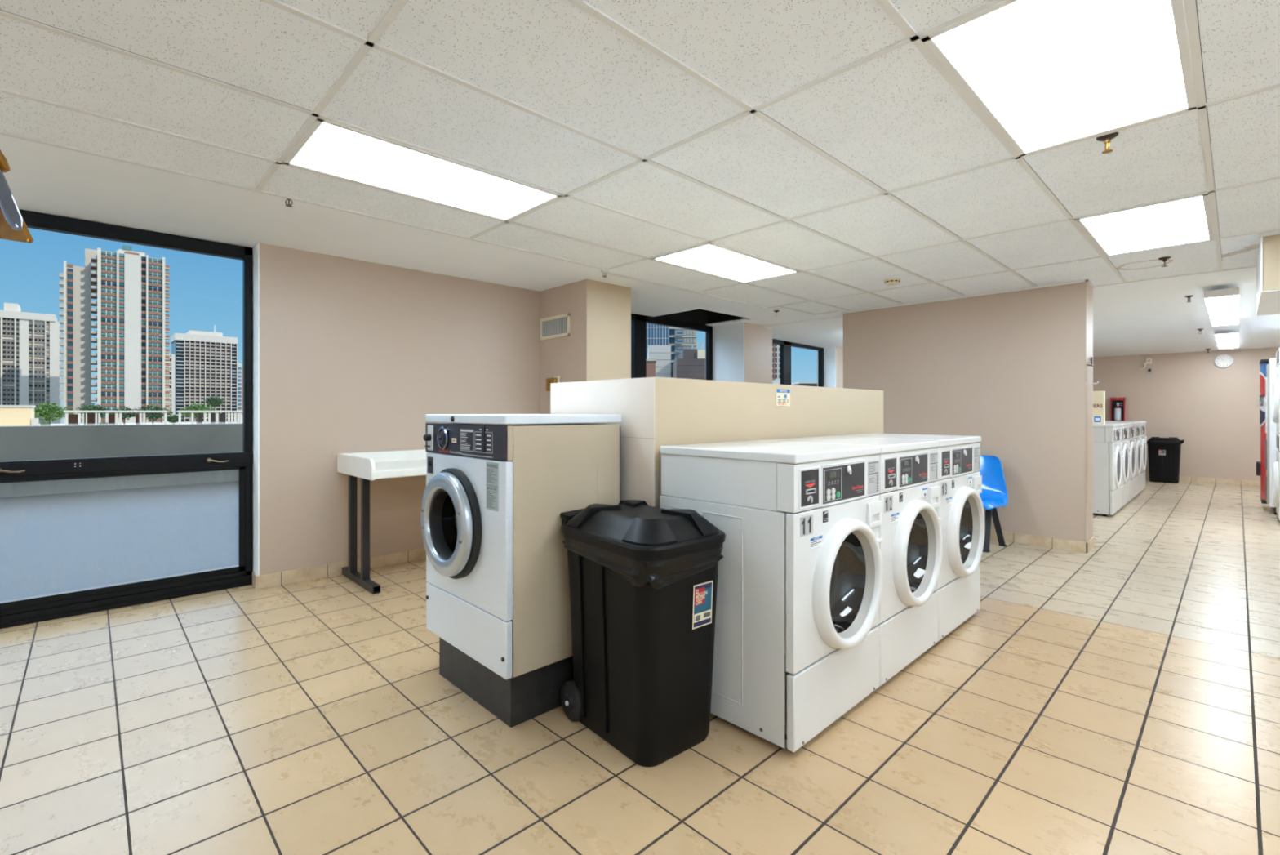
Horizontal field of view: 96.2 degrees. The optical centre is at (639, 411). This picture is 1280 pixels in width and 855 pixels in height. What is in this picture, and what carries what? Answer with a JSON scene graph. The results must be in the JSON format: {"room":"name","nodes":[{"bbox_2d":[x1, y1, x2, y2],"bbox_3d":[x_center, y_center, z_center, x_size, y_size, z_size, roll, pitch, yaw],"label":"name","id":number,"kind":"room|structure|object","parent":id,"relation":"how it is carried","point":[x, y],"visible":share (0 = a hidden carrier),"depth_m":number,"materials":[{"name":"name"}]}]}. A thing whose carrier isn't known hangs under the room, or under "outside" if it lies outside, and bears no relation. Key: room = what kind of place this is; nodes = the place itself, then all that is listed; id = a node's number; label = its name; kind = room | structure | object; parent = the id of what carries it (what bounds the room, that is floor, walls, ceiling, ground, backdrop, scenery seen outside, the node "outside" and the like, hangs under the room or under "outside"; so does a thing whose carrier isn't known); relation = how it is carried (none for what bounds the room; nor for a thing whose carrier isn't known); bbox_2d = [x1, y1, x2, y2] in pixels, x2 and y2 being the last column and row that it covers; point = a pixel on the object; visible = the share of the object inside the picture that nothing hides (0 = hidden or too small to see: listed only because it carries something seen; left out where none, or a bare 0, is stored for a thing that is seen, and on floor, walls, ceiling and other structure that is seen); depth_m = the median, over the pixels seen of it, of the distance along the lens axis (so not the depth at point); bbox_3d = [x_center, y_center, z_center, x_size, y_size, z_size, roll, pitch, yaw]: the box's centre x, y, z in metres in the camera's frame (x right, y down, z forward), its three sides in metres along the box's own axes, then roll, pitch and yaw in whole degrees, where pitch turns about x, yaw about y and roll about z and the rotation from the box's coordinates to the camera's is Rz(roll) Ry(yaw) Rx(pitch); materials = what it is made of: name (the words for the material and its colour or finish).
{"room":"laundry","nodes":[
{"label":"laundry","id":0,"kind":"room"},
{"bbox_2d":[259,243,540,575],"bbox_3d":[-2.020,0.030,5.108,2.396,2.480,0.440,0,0,-44],"label":"wall","id":1,"kind":"structure","parent":0,"point":[355,355],"depth_m":4.60,"materials":[{"name":"beige paint"}]},
{"bbox_2d":[252,242,259,575],"bbox_3d":[-2.846,0.030,4.232,0.009,2.480,0.319,0,0,-44],"label":"trim","id":2,"kind":"structure","parent":1,"relation":"attached to","point":[255,250],"depth_m":4.17,"materials":[{"name":"white paint"}]},
{"bbox_2d":[252,547,426,589],"bbox_3d":[-1.921,1.222,4.989,2.417,0.095,0.150,0,0,-44],"label":"baseboard","id":3,"kind":"structure","parent":1,"relation":"attached to","point":[261,581],"depth_m":4.40,"materials":[{"name":"tile"}]},
{"bbox_2d":[540,279,586,413],"bbox_3d":[-0.747,0.030,5.510,0.004,2.480,0.754,0,0,-44],"label":"wall","id":4,"kind":"structure","parent":0,"point":[565,357],"depth_m":5.47,"materials":[{"name":"beige paint"}]},
{"bbox_2d":[546,375,559,391],"bbox_3d":[-0.857,-0.263,5.560,0.084,0.165,0.170,0,0,-44],"label":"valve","id":5,"kind":"object","parent":4,"relation":"attached to","point":[556,379],"visible":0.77,"depth_m":5.54,"materials":[{"name":"gold metal"}]},
{"bbox_2d":[539,312,569,340],"bbox_3d":[-0.833,-0.823,5.587,0.012,0.212,0.490,0,0,-44],"label":"air vent","id":6,"kind":"object","parent":4,"relation":"in","point":[554,326],"visible":1,"depth_m":5.57,"materials":[{"name":"beige plastic"}]},
{"bbox_2d":[586,279,631,381],"bbox_3d":[-0.699,0.030,5.857,0.548,2.480,1.191,0,0,-44],"label":"wall pier","id":7,"kind":"object","parent":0,"point":[608,305],"visible":0.14,"depth_m":5.42,"materials":[{"name":"beige paint"}]},
{"bbox_2d":[631,313,712,380],"bbox_3d":[0.088,0.025,7.289,2.571,2.490,0.087,0,0,-44],"label":"window","id":8,"kind":"structure","parent":7,"relation":"attached to","point":[638,322],"depth_m":7.22,"materials":[{"name":"black metal"}]},
{"bbox_2d":[0,479,1279,854],"bbox_3d":[3.195,1.370,5.425,16.850,0.200,7.030,0,0,-44],"label":"floor","id":9,"kind":"structure","parent":0,"point":[1122,695],"depth_m":2.22,"materials":[{"name":"tile"}]},
{"bbox_2d":[337,448,428,593],"bbox_3d":[-1.430,0.797,4.829,1.845,0.945,0.764,0,0,-44],"label":"folding table","id":10,"kind":"object","parent":9,"relation":"on","point":[370,465],"visible":0.5,"depth_m":4.29,"materials":[{"name":"white plastic"}]},
{"bbox_2d":[439,613,573,727],"bbox_3d":[-0.525,1.170,2.751,0.610,0.200,0.655,0,0,-44],"label":"plinth","id":11,"kind":"object","parent":9,"relation":"on","point":[519,699],"visible":0.37,"depth_m":2.43,"materials":[{"name":"paint"}]},
{"bbox_2d":[420,413,621,679],"bbox_3d":[-0.596,0.541,2.743,0.692,1.057,0.754,0,0,-44],"label":"washer","id":12,"kind":"object","parent":11,"relation":"on","point":[498,488],"visible":0.98,"depth_m":2.44,"materials":[{"name":"white metal"}]},
{"bbox_2d":[560,499,725,766],"bbox_3d":[-0.008,0.829,2.332,0.452,0.883,0.640,0,0,-40],"label":"trash can","id":13,"kind":"object","parent":9,"relation":"on","point":[642,655],"visible":0.99,"depth_m":2.13,"materials":[{"name":"black plastic"}]},
{"bbox_2d":[562,537,723,588],"bbox_3d":[0.000,0.571,2.320,0.440,0.138,0.590,0,0,-40],"label":"liner","id":14,"kind":"object","parent":13,"relation":"in","point":[638,573],"visible":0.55,"depth_m":2.08,"materials":[{"name":"black plastic"}]},
{"bbox_2d":[550,377,883,507],"bbox_3d":[0.664,0.556,3.748,2.443,1.428,0.813,0,0,-44],"label":"wall","id":15,"kind":"structure","parent":9,"relation":"on","point":[655,412],"depth_m":2.92,"materials":[{"name":"beige paint"}]},
{"bbox_2d":[776,388,790,405],"bbox_3d":[0.836,-0.082,3.347,0.146,0.100,0.002,0,0,-44],"label":"sticker","id":16,"kind":"object","parent":15,"relation":"attached to","point":[783,395],"visible":1,"depth_m":3.35,"materials":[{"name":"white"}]},
{"bbox_2d":[659,440,882,751],"bbox_3d":[0.601,0.712,2.559,0.728,1.117,0.732,0,0,-44],"label":"washing machine","id":17,"kind":"object","parent":9,"relation":"on","point":[800,573],"visible":0.94,"depth_m":2.25,"materials":[{"name":"white metal"}]},
{"bbox_2d":[759,435,942,685],"bbox_3d":[1.125,0.712,3.063,0.728,1.117,0.732,0,0,-44],"label":"washing machine","id":18,"kind":"object","parent":9,"relation":"on","point":[910,532],"visible":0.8,"depth_m":2.79,"materials":[{"name":"white metal"}]},
{"bbox_2d":[828,433,985,640],"bbox_3d":[1.650,0.712,3.567,0.728,1.117,0.732,0,0,-44],"label":"washing machine","id":19,"kind":"object","parent":9,"relation":"on","point":[961,512],"visible":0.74,"depth_m":3.30,"materials":[{"name":"white metal"}]},
{"bbox_2d":[979,454,1008,552],"bbox_3d":[3.165,0.848,5.472,0.530,0.845,0.563,0,0,-44],"label":"shell chair","id":20,"kind":"object","parent":9,"relation":"on","point":[993,495],"visible":0.38,"depth_m":5.42,"materials":[{"name":"blue plastic"}]},
{"bbox_2d":[1093,422,1123,515],"bbox_3d":[5.698,0.712,7.365,0.710,1.117,0.700,0,0,-44],"label":"washing machine","id":21,"kind":"object","parent":9,"relation":"on","point":[1107,444],"visible":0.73,"depth_m":6.97,"materials":[{"name":"white metal"}]},
{"bbox_2d":[1093,391,1105,423],"bbox_3d":[5.569,-0.051,7.296,0.092,0.412,0.530,0,0,-44],"label":"sign box","id":22,"kind":"object","parent":21,"relation":"on","point":[1099,397],"visible":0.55,"depth_m":7.11,"materials":[{"name":"beige plastic"}]},
{"bbox_2d":[1106,422,1129,507],"bbox_3d":[6.211,0.712,7.858,0.710,1.117,0.700,0,0,-44],"label":"washing machine","id":23,"kind":"object","parent":9,"relation":"on","point":[1124,428],"visible":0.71,"depth_m":7.56,"materials":[{"name":"white metal"}]},
{"bbox_2d":[1105,422,1136,502],"bbox_3d":[6.725,0.712,8.351,0.710,1.117,0.700,0,0,-44],"label":"washing machine","id":24,"kind":"object","parent":9,"relation":"on","point":[1132,451],"visible":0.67,"depth_m":8.05,"materials":[{"name":"white metal"}]},
{"bbox_2d":[1105,421,1142,496],"bbox_3d":[7.238,0.712,8.845,0.710,1.117,0.700,0,0,-44],"label":"washing machine","id":25,"kind":"object","parent":9,"relation":"on","point":[1137,426],"visible":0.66,"depth_m":8.58,"materials":[{"name":"white metal"}]},
{"bbox_2d":[1105,420,1146,491],"bbox_3d":[7.752,0.712,9.338,0.710,1.117,0.700,0,0,-44],"label":"washing machine","id":26,"kind":"object","parent":9,"relation":"on","point":[1144,452],"visible":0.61,"depth_m":9.07,"materials":[{"name":"white metal"}]},
{"bbox_2d":[1146,436,1184,483],"bbox_3d":[9.469,0.864,10.347,0.384,0.812,0.499,0,0,-44],"label":"trash can","id":27,"kind":"object","parent":9,"relation":"on","point":[1163,453],"visible":0.98,"depth_m":10.24,"materials":[{"name":"black plastic"}]},
{"bbox_2d":[1256,357,1277,514],"bbox_3d":[8.364,0.300,7.153,0.920,1.940,0.920,0,0,-44],"label":"vending machine","id":28,"kind":"object","parent":9,"relation":"on","point":[1268,367],"visible":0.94,"depth_m":7.14,"materials":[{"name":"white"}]},
{"bbox_2d":[1272,347,1279,519],"bbox_3d":[7.632,0.270,6.399,0.720,2.000,0.767,0,0,-44],"label":"vending machine","id":29,"kind":"object","parent":9,"relation":"on","point":[1276,381],"visible":1,"depth_m":6.52,"materials":[{"name":"white metal"}]},
{"bbox_2d":[0,0,1279,326],"bbox_3d":[0.179,-1.319,2.568,9.899,0.263,6.971,0,0,-44],"label":"ceiling","id":30,"kind":"structure","parent":0,"point":[892,118],"depth_m":2.53,"materials":[{"name":"white tile"}]},
{"bbox_2d":[0,149,33,243],"bbox_3d":[-1.521,-0.783,1.288,0.322,0.798,0.063,0,0,3],"label":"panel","id":31,"kind":"object","parent":30,"relation":"hanging from","point":[13,227],"visible":1,"depth_m":1.27,"materials":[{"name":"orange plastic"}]},
{"bbox_2d":[284,198,293,207],"bbox_3d":[-1.963,-1.179,3.208,0.068,0.062,0.068,0,0,-10],"label":"sprinkler head","id":32,"kind":"object","parent":30,"relation":"attached to","point":[289,205],"visible":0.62,"depth_m":3.21},
{"bbox_2d":[282,117,563,222],"bbox_3d":[-1.062,-1.187,2.938,1.211,0.015,0.589,0,0,-44],"label":"recessed light","id":33,"kind":"object","parent":30,"relation":"in","point":[327,148],"visible":0.95,"depth_m":2.83,"materials":[{"name":"paint"}]},
{"bbox_2d":[0,0,1279,315],"bbox_3d":[0.681,-1.194,2.031,9.928,0.052,5.496,0,0,-44],"label":"grid","id":34,"kind":"object","parent":30,"relation":"attached to","point":[1190,9],"visible":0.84,"depth_m":2.48,"materials":[{"name":"paint"}]},
{"bbox_2d":[650,242,799,283],"bbox_3d":[0.720,-1.187,4.649,1.211,0.015,0.589,0,0,-44],"label":"recessed light","id":35,"kind":"object","parent":30,"relation":"in","point":[711,259],"visible":0.92,"depth_m":4.61,"materials":[{"name":"paint"}]},
{"bbox_2d":[884,277,901,285],"bbox_3d":[2.272,-1.165,5.164,0.144,0.046,0.144,0,0,-44],"label":"smoke detector","id":36,"kind":"object","parent":30,"relation":"attached to","point":[893,281],"visible":1,"depth_m":5.12,"materials":[{"name":"beige plastic"}]},
{"bbox_2d":[920,0,1197,156],"bbox_3d":[1.528,-1.187,2.025,1.211,0.015,0.589,0,0,-44],"label":"recessed light","id":37,"kind":"object","parent":30,"relation":"in","point":[1046,74],"visible":1,"depth_m":1.97,"materials":[{"name":"paint"}]},
{"bbox_2d":[1096,132,1118,153],"bbox_3d":[2.015,-1.153,2.474,0.076,0.069,0.076,0,0,24],"label":"sprinkler head","id":38,"kind":"object","parent":30,"relation":"attached to","point":[1107,139],"visible":1,"depth_m":2.46},
{"bbox_2d":[1074,193,1214,256],"bbox_3d":[3.309,-1.187,3.737,1.211,0.015,0.589,0,0,-44],"label":"recessed light","id":39,"kind":"object","parent":30,"relation":"in","point":[1185,220],"visible":0.98,"depth_m":3.67,"materials":[{"name":"paint"}]},
{"bbox_2d":[1158,256,1171,266],"bbox_3d":[4.056,-1.154,4.435,0.075,0.068,0.075,0,0,44],"label":"sprinkler head","id":40,"kind":"object","parent":30,"relation":"attached to","point":[1163,259],"visible":1,"depth_m":4.42},
{"bbox_2d":[705,322,772,383],"bbox_3d":[1.420,0.030,8.247,0.678,2.480,0.680,0,0,-44],"label":"wall column","id":41,"kind":"structure","parent":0,"point":[757,339],"depth_m":7.99,"materials":[{"name":"beige paint"}]},
{"bbox_2d":[712,322,744,382],"bbox_3d":[1.180,0.030,8.003,0.007,2.480,0.659,0,0,-44],"label":"wall","id":42,"kind":"structure","parent":41,"relation":"attached to","point":[728,340],"depth_m":7.94,"materials":[{"name":"white paint"}]},
{"bbox_2d":[817,346,843,387],"bbox_3d":[5.109,0.040,12.006,4.870,2.460,0.370,0,0,-44],"label":"wall","id":43,"kind":"structure","parent":0,"point":[839,351],"depth_m":10.28,"materials":[{"name":"beige paint"}]},
{"bbox_2d":[772,338,823,386],"bbox_3d":[2.402,0.040,9.512,2.490,2.460,0.087,0,0,-44],"label":"window","id":44,"kind":"structure","parent":43,"relation":"in","point":[785,346],"depth_m":9.54,"materials":[{"name":"black metal"}]},
{"bbox_2d":[823,346,835,387],"bbox_3d":[3.357,0.050,10.309,0.008,2.440,0.349,0,0,-44],"label":"trim","id":45,"kind":"structure","parent":43,"relation":"attached to","point":[829,353],"depth_m":10.26,"materials":[{"name":"white paint"}]},
{"bbox_2d":[843,281,1093,542],"bbox_3d":[3.348,0.034,6.128,0.355,2.472,2.312,0,0,-44],"label":"wall","id":46,"kind":"structure","parent":0,"point":[1011,371],"depth_m":5.60,"materials":[{"name":"beige paint"}]},
{"bbox_2d":[990,529,1094,552],"bbox_3d":[3.348,1.222,6.128,0.379,0.095,2.337,0,0,-44],"label":"baseboard","id":47,"kind":"structure","parent":46,"relation":"attached to","point":[1044,541],"depth_m":5.38,"materials":[{"name":"tile"}]},
{"bbox_2d":[1086,357,1093,366],"bbox_3d":[4.139,-0.462,5.272,0.240,0.076,0.024,0,0,-44],"label":"wall bracket","id":48,"kind":"object","parent":46,"relation":"attached to","point":[1091,359],"visible":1,"depth_m":5.28,"materials":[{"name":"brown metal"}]},
{"bbox_2d":[762,265,1279,357],"bbox_3d":[6.494,-1.145,8.594,7.600,0.140,7.030,0,0,-44],"label":"ceiling","id":49,"kind":"structure","parent":0,"point":[1149,317],"depth_m":7.37,"materials":[{"name":"paint"}]},
{"bbox_2d":[1184,295,1193,302],"bbox_3d":[5.548,-1.137,5.798,0.068,0.062,0.068,0,0,-17],"label":"sprinkler head","id":50,"kind":"object","parent":49,"relation":"attached to","point":[1188,296],"visible":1,"depth_m":5.79},
{"bbox_2d":[1204,287,1239,326],"bbox_3d":[6.313,-1.100,6.206,2.594,0.070,0.228,0,0,-44],"label":"tube light","id":51,"kind":"object","parent":49,"relation":"attached to","point":[1222,304],"visible":1,"depth_m":5.78,"materials":[{"name":"paint"}]},
{"bbox_2d":[1214,332,1238,348],"bbox_3d":[8.970,-1.073,8.759,2.624,0.018,0.228,0,0,-44],"label":"recessed light","id":52,"kind":"object","parent":49,"relation":"in","point":[1227,340],"visible":1,"depth_m":8.55,"materials":[{"name":"paint"}]},
{"bbox_2d":[1093,346,1279,480],"bbox_3d":[9.210,0.020,11.266,0.180,2.500,7.120,0,0,-44],"label":"wall","id":53,"kind":"structure","parent":0,"point":[1215,410],"depth_m":10.29,"materials":[{"name":"beige paint"}]},
{"bbox_2d":[1110,397,1125,420],"bbox_3d":[9.200,-0.033,11.049,0.136,0.475,0.210,0,0,-44],"label":"fire extinguisher cabinet","id":54,"kind":"object","parent":53,"relation":"attached to","point":[1122,401],"visible":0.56,"depth_m":11.05,"materials":[{"name":"red metal"}]},
{"bbox_2d":[1113,402,1122,420],"bbox_3d":[9.207,0.010,11.046,0.102,0.360,0.118,0,0,-5],"label":"fire extinguisher","id":55,"kind":"object","parent":54,"relation":"in","point":[1117,411],"visible":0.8,"depth_m":11.02,"materials":[{"name":"silver metal"}]},
{"bbox_2d":[1146,358,1151,363],"bbox_3d":[9.543,-0.950,10.757,0.047,0.100,0.080,0,0,-44],"label":"wall box","id":56,"kind":"object","parent":53,"relation":"attached to","point":[1148,360],"visible":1,"depth_m":10.74,"materials":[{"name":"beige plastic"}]},
{"bbox_2d":[1146,368,1152,372],"bbox_3d":[9.554,-0.775,10.758,0.029,0.084,0.084,0,0,-44],"label":"wall socket","id":57,"kind":"object","parent":53,"relation":"attached to","point":[1148,370],"visible":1,"depth_m":10.74,"materials":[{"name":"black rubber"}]},
{"bbox_2d":[1145,474,1260,486],"bbox_3d":[9.251,1.222,11.084,0.014,0.095,6.600,0,0,-44],"label":"baseboard","id":58,"kind":"structure","parent":53,"relation":"attached to","point":[1182,478],"depth_m":10.10,"materials":[{"name":"tile"}]},
{"bbox_2d":[1213,354,1233,368],"bbox_3d":[10.226,-0.885,10.051,0.036,0.244,0.244,0,0,-44],"label":"wall clock","id":59,"kind":"object","parent":53,"relation":"attached to","point":[1223,361],"visible":1,"depth_m":10.04,"materials":[{"name":"white plastic"}]},
{"bbox_2d":[1262,234,1279,290],"bbox_3d":[5.228,-1.006,3.752,1.395,0.392,1.600,0,0,-44],"label":"wall","id":60,"kind":"structure","parent":0,"point":[1271,244],"depth_m":3.82,"materials":[{"name":"beige paint"}]},
{"bbox_2d":[1256,236,1279,315],"bbox_3d":[5.224,-1.002,3.752,1.400,0.400,1.606,0,0,-44],"label":"trim","id":61,"kind":"structure","parent":60,"relation":"attached to","point":[1268,302],"depth_m":4.18,"materials":[{"name":"white paint"}]},
{"bbox_3d":[-4.640,0.030,2.674,1.740,2.480,0.280,0,0,-44],"label":"wall","id":62,"kind":"structure","parent":0,"visible":0},
{"bbox_2d":[0,208,253,628],"bbox_3d":[-3.409,0.031,3.728,1.495,2.478,0.116,0,0,-44],"label":"window","id":63,"kind":"structure","parent":62,"relation":"in","point":[15,613],"depth_m":3.82,"materials":[{"name":"black metal"}]},
{"label":"outside","id":64,"kind":"structure","parent":0,"visible":0},
{"bbox_2d":[0,480,239,603],"bbox_3d":[-2.232,1.405,10.604,50.000,0.230,7.780,0,0,-44],"label":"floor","id":65,"kind":"structure","parent":64,"point":[58,543],"depth_m":5.87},
{"bbox_2d":[0,422,242,497],"bbox_3d":[-4.910,0.870,13.391,50.000,1.300,0.350,0,0,-44],"label":"wall","id":66,"kind":"structure","parent":65,"relation":"on","point":[17,442],"depth_m":9.49,"materials":[{"name":"concrete"}]},
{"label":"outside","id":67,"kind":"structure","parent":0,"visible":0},
{"bbox_3d":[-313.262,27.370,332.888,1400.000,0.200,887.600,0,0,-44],"label":"ground","id":68,"kind":"structure","parent":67,"visible":0},
{"bbox_2d":[0,302,61,423],"bbox_3d":[-287.556,-10.788,266.754,25.463,76.115,22.600,0,0,-44],"label":"apartment block","id":69,"kind":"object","parent":68,"relation":"on","point":[29,342],"visible":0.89,"depth_m":261.35,"materials":[{"name":"beige concrete"}]},
{"bbox_2d":[59,244,169,423],"bbox_3d":[-212.283,-19.230,232.363,31.668,93.000,28.500,0,0,-44],"label":"apartment tower","id":70,"kind":"structure","parent":68,"relation":"on","point":[129,288],"depth_m":222.41,"materials":[{"name":"beige concrete"}]},
{"bbox_2d":[39,422,216,425],"bbox_3d":[-117.172,15.195,136.878,63.916,24.150,62.000,0,0,-44],"label":"deck","id":71,"kind":"object","parent":68,"relation":"on","point":[178,422],"depth_m":152.48,"materials":[{"name":"white concrete"}]},
{"bbox_2d":[0,404,39,426],"bbox_3d":[-116.965,0.970,104.974,10.002,4.300,10.700,0,0,-44],"label":"pavilion","id":72,"kind":"object","parent":71,"relation":"on","point":[10,415],"visible":0.72,"depth_m":103.12,"materials":[{"name":"white concrete"}]},
{"bbox_2d":[39,422,51,425],"bbox_3d":[-109.375,2.475,105.549,1.581,1.336,1.249,0,0,-44],"label":"shrub","id":73,"kind":"object","parent":71,"relation":"on","point":[42,423],"visible":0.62,"depth_m":105.29,"materials":[{"name":"green plant"}]},
{"bbox_2d":[34,402,75,425],"bbox_3d":[-124.025,0.617,120.459,8.105,5.018,5.145,0,0,-44],"label":"tree","id":74,"kind":"object","parent":71,"relation":"on","point":[45,411],"visible":0.79,"depth_m":119.99,"materials":[{"name":"green plant"}]},
{"bbox_2d":[75,402,111,417],"bbox_3d":[-131.640,0.486,138.287,6.358,5.279,5.254,0,0,-44],"label":"tree","id":75,"kind":"object","parent":71,"relation":"on","point":[85,407],"visible":0.66,"depth_m":137.56,"materials":[{"name":"green plant"}]},
{"bbox_2d":[98,421,108,424],"bbox_3d":[-103.222,2.533,110.433,1.574,1.224,1.314,0,0,-44],"label":"shrub","id":76,"kind":"object","parent":71,"relation":"on","point":[101,422],"visible":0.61,"depth_m":110.29,"materials":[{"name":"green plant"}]},
{"bbox_2d":[63,410,167,425],"bbox_3d":[-103.677,1.445,113.857,15.074,3.350,2.900,0,0,-44],"label":"pergola","id":77,"kind":"object","parent":71,"relation":"on","point":[112,419],"visible":0.65,"depth_m":111.83,"materials":[{"name":"white concrete"}]},
{"bbox_2d":[108,405,139,424],"bbox_3d":[-107.592,0.929,119.691,5.680,4.395,3.602,0,0,-44],"label":"tree","id":78,"kind":"object","parent":71,"relation":"on","point":[124,415],"visible":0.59,"depth_m":119.63,"materials":[{"name":"green plant"}]},
{"bbox_2d":[40,422,242,425],"bbox_3d":[-96.794,2.695,114.230,31.518,0.850,0.100,0,0,-44],"label":"railing","id":79,"kind":"object","parent":71,"relation":"on","point":[199,422],"visible":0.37,"depth_m":112.85,"materials":[{"name":"silver metal"}]},
{"bbox_2d":[132,404,173,422],"bbox_3d":[-109.530,0.745,128.920,7.356,4.762,4.479,0,0,-44],"label":"tree","id":80,"kind":"object","parent":71,"relation":"on","point":[154,415],"visible":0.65,"depth_m":128.72,"materials":[{"name":"green plant"}]},
{"bbox_2d":[162,413,184,423],"bbox_3d":[-100.571,1.853,123.670,3.641,2.558,2.633,0,0,-44],"label":"shrub","id":81,"kind":"object","parent":71,"relation":"on","point":[172,419],"visible":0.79,"depth_m":123.42,"materials":[{"name":"green plant"}]},
{"bbox_2d":[177,403,215,423],"bbox_3d":[-100.091,0.608,129.643,6.703,5.036,4.939,0,0,-44],"label":"tree","id":82,"kind":"object","parent":71,"relation":"on","point":[200,407],"visible":0.7,"depth_m":128.97,"materials":[{"name":"green plant"}]},
{"bbox_2d":[177,410,242,423],"bbox_3d":[-92.578,1.445,124.521,12.138,3.350,2.900,0,0,-44],"label":"pergola","id":83,"kind":"object","parent":71,"relation":"on","point":[236,415],"visible":0.61,"depth_m":125.00,"materials":[{"name":"white concrete"}]},
{"bbox_2d":[204,396,226,413],"bbox_3d":[-105.623,-0.405,142.500,4.576,7.057,3.747,0,0,-44],"label":"tree","id":84,"kind":"object","parent":71,"relation":"on","point":[218,401],"visible":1,"depth_m":142.06,"materials":[{"name":"green plant"}]},
{"bbox_2d":[164,353,174,422],"bbox_3d":[-235.644,-0.728,284.803,6.252,55.996,16.500,0,0,-44],"label":"block","id":85,"kind":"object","parent":68,"relation":"on","point":[171,382],"visible":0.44,"depth_m":280.53,"materials":[{"name":"white concrete"}]},
{"bbox_2d":[170,324,237,422],"bbox_3d":[-269.494,-13.383,354.832,30.486,81.307,24.600,0,0,-44],"label":"office block","id":86,"kind":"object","parent":68,"relation":"on","point":[206,362],"visible":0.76,"depth_m":345.56,"materials":[{"name":"white concrete"}]},
{"bbox_2d":[186,324,222,336],"bbox_3d":[-269.043,-50.037,354.294,16.113,8.000,18.000,0,0,-44],"label":"plant","id":87,"kind":"object","parent":86,"relation":"on","point":[197,332],"depth_m":348.27,"materials":[{"name":"white concrete"}]},
{"bbox_2d":[237,363,242,413],"bbox_3d":[-304.960,0.430,442.583,13.059,73.800,20.900,0,0,-44],"label":"block","id":88,"kind":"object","parent":68,"relation":"on","point":[239,365],"visible":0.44,"depth_m":431.95,"materials":[{"name":"white concrete"}]},
{"bbox_2d":[646,358,656,377],"bbox_3d":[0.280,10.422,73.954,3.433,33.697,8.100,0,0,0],"label":"brick house","id":89,"kind":"structure","parent":68,"relation":"on","point":[651,362],"depth_m":70.00,"materials":[{"name":"brown brick"}]},
{"bbox_2d":[646,323,669,358],"bbox_3d":[3.202,-2.772,184.858,10.788,60.084,30.300,0,0,0],"label":"glass tower","id":90,"kind":"structure","parent":68,"relation":"on","point":[656,335],"depth_m":170.03,"materials":[{"name":"blue glass"}]},
{"bbox_2d":[647,345,671,377],"bbox_3d":[3.091,8.423,96.989,3.537,37.693,14.030,0,0,0],"label":"block","id":91,"kind":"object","parent":68,"relation":"on","point":[662,353],"visible":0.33,"depth_m":90.01,"materials":[{"name":"concrete"}]},
{"bbox_2d":[669,326,697,365],"bbox_3d":[14.122,4.385,202.182,9.300,67.450,27.650,0,0,0],"label":"tower","id":92,"kind":"structure","parent":68,"relation":"on","point":[680,339],"depth_m":189.86,"materials":[{"name":"beige concrete"}]},
{"bbox_2d":[671,342,705,379],"bbox_3d":[8.099,8.690,86.987,6.015,37.160,14.030,0,0,0],"label":"brick building","id":93,"kind":"structure","parent":68,"relation":"on","point":[690,363],"depth_m":80.00,"materials":[{"name":"grey brick"}]},
{"bbox_2d":[772,343,780,380],"bbox_3d":[34.571,3.708,159.850,5.791,47.124,20.300,0,0,0],"label":"striped tower","id":94,"kind":"structure","parent":68,"relation":"on","point":[775,348],"depth_m":149.75,"materials":[{"name":"concrete"}]},
{"bbox_2d":[772,378,798,384],"bbox_3d":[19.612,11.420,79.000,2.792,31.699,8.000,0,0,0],"label":"house","id":95,"kind":"structure","parent":68,"relation":"on","point":[777,381],"depth_m":77.15,"materials":[{"name":"white concrete"}]},
{"bbox_2d":[772,378,780,382],"bbox_3d":[19.333,-4.179,79.000,1.117,0.500,6.000,0,0,0],"label":"plant","id":96,"kind":"object","parent":95,"relation":"on","point":[778,380],"depth_m":78.78,"materials":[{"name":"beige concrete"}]},
{"bbox_2d":[791,381,817,386],"bbox_3d":[18.710,12.067,64.899,4.136,30.407,10.200,0,0,0],"label":"roof","id":97,"kind":"structure","parent":68,"relation":"on","point":[799,383],"depth_m":60.01,"materials":[{"name":"brick"}]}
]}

